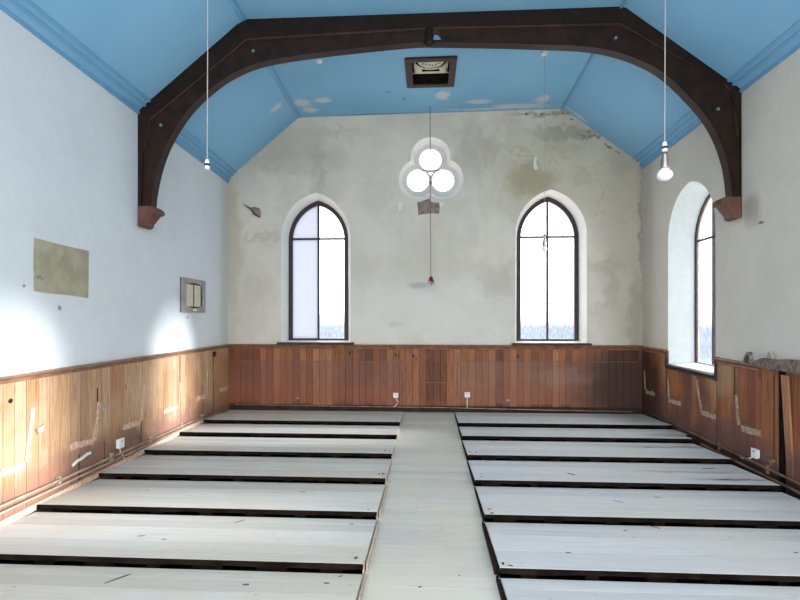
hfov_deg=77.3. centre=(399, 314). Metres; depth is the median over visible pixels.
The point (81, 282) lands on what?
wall
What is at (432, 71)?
ceiling vent
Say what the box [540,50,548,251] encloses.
pendant light
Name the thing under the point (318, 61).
ceiling rose
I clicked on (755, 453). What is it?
wall socket
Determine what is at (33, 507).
baseboard
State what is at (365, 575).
batten
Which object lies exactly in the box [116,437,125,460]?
wall socket
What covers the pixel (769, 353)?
fragment
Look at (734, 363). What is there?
trim
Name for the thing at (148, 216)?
corbel
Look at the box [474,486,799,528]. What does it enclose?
platform
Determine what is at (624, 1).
trim
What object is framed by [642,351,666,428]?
trim
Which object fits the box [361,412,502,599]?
floor
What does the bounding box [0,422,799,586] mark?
floor
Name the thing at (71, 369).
trim
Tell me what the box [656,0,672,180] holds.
pendant light
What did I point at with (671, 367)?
trim
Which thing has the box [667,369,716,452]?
trim
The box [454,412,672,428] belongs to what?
platform
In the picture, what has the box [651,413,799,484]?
pipe
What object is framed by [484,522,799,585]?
platform
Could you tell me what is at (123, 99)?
trim
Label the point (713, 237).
window
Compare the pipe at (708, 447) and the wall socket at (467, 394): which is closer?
the pipe at (708, 447)
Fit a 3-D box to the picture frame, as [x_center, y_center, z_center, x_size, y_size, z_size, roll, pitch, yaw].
[-3.029,-0.282,7.338,0.038,0.485,0.797,0,0,1]
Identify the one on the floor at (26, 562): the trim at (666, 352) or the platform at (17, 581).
the platform at (17, 581)
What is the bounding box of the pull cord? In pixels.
[428,114,433,285]
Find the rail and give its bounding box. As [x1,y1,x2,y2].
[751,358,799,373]
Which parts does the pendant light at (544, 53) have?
cord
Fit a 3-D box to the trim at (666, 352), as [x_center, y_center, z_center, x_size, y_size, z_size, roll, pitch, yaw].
[3.968,0.660,7.435,0.036,0.260,0.040,0,0,3]
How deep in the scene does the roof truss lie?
5.74 m
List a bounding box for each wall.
[0,9,227,375]
[228,109,642,344]
[643,48,799,373]
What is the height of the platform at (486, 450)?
0.156 m
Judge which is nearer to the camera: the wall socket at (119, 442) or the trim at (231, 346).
the wall socket at (119, 442)
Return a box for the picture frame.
[180,277,205,311]
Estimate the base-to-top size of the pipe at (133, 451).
0.145 m
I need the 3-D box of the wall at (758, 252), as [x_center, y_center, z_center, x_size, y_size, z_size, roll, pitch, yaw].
[3.835,-0.640,3.491,0.384,4.800,9.816,0,0,5]
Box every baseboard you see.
[0,411,219,526]
[230,404,640,413]
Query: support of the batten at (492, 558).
on the floor at (428, 545)
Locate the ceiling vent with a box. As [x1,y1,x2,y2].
[405,55,456,87]
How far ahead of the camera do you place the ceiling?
6.59 m
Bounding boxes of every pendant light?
[204,0,209,169]
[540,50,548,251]
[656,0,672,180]
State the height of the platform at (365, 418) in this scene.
0.154 m
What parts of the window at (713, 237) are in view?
sill, frame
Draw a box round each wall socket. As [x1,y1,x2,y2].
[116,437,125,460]
[393,393,397,405]
[465,392,469,406]
[740,447,759,458]
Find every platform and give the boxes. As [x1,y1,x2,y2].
[0,512,376,574]
[0,564,363,599]
[37,479,385,520]
[99,455,391,484]
[144,436,396,459]
[180,423,400,438]
[204,410,403,425]
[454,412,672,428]
[458,427,692,442]
[462,440,730,463]
[467,460,780,491]
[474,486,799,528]
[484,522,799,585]
[499,578,799,599]
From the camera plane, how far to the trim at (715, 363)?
6.07 m
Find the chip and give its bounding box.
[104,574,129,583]
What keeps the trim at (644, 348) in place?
attached to the wall at (758, 252)
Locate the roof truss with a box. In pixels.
[138,7,741,207]
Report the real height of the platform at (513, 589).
0.154 m
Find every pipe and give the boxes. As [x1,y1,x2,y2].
[0,406,225,507]
[0,408,226,514]
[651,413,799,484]
[700,443,799,494]
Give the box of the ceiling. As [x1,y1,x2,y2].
[0,0,799,175]
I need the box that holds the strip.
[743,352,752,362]
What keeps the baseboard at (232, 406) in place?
attached to the wall at (356, 166)
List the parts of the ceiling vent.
support rod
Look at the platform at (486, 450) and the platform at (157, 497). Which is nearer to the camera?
the platform at (157, 497)
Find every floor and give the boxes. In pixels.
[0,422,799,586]
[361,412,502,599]
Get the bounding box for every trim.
[0,0,236,182]
[0,344,229,383]
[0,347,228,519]
[229,0,300,118]
[229,344,642,349]
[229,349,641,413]
[561,0,625,109]
[633,20,799,168]
[640,346,667,354]
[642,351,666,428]
[664,364,713,379]
[665,351,668,367]
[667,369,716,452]
[713,358,759,370]
[714,357,718,380]
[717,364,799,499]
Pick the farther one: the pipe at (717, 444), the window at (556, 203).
the window at (556, 203)
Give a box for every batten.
[358,573,366,599]
[366,520,378,570]
[379,485,387,517]
[482,522,496,574]
[496,576,504,599]
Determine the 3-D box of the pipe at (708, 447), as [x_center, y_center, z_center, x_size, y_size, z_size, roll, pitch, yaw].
[3.541,1.620,3.407,0.028,0.038,5.803,0,0,5]
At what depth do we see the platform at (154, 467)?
5.23 m
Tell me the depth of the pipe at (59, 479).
4.96 m
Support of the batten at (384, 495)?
on the floor at (428, 545)
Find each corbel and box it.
[138,206,164,229]
[712,196,741,221]
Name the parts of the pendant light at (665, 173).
bulb, cord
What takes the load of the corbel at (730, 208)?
attached to the wall at (758, 252)
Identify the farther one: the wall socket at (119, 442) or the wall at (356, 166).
the wall at (356, 166)
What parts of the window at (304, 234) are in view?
pane, pane, sill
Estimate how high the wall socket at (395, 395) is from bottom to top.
0.245 m
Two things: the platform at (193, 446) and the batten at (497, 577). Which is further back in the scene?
the platform at (193, 446)
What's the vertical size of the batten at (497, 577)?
0.062 m
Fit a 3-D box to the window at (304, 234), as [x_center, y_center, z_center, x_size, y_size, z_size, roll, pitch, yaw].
[-1.457,-0.767,8.805,1.344,2.551,0.370,0,0,3]
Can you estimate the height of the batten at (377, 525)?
0.055 m
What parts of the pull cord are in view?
cord, cord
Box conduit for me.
[235,404,631,411]
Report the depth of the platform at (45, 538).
3.56 m
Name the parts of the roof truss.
wall post, wall post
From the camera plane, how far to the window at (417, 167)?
8.80 m
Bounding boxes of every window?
[277,201,353,344]
[403,144,458,195]
[511,197,591,344]
[669,194,715,372]
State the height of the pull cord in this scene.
2.980 m
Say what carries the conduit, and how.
attached to the wall at (356, 166)
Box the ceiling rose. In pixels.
[315,59,322,63]
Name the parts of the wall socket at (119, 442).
plate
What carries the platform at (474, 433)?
on the floor at (26, 562)
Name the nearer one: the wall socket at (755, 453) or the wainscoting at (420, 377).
the wall socket at (755, 453)
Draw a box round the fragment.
[767,351,773,358]
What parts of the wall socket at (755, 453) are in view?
plate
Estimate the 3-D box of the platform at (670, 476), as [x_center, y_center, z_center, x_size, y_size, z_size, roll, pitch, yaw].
[2.188,1.673,5.187,2.910,0.154,0.862,0,0,3]
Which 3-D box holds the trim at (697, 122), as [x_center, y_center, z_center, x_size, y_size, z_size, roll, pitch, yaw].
[3.565,-2.583,3.506,0.165,0.277,9.809,0,0,5]
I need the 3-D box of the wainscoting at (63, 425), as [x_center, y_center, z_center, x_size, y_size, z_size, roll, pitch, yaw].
[-3.071,1.136,4.765,0.044,1.248,7.976,0,0,1]
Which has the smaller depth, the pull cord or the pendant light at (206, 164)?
the pendant light at (206, 164)
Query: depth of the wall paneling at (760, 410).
5.18 m

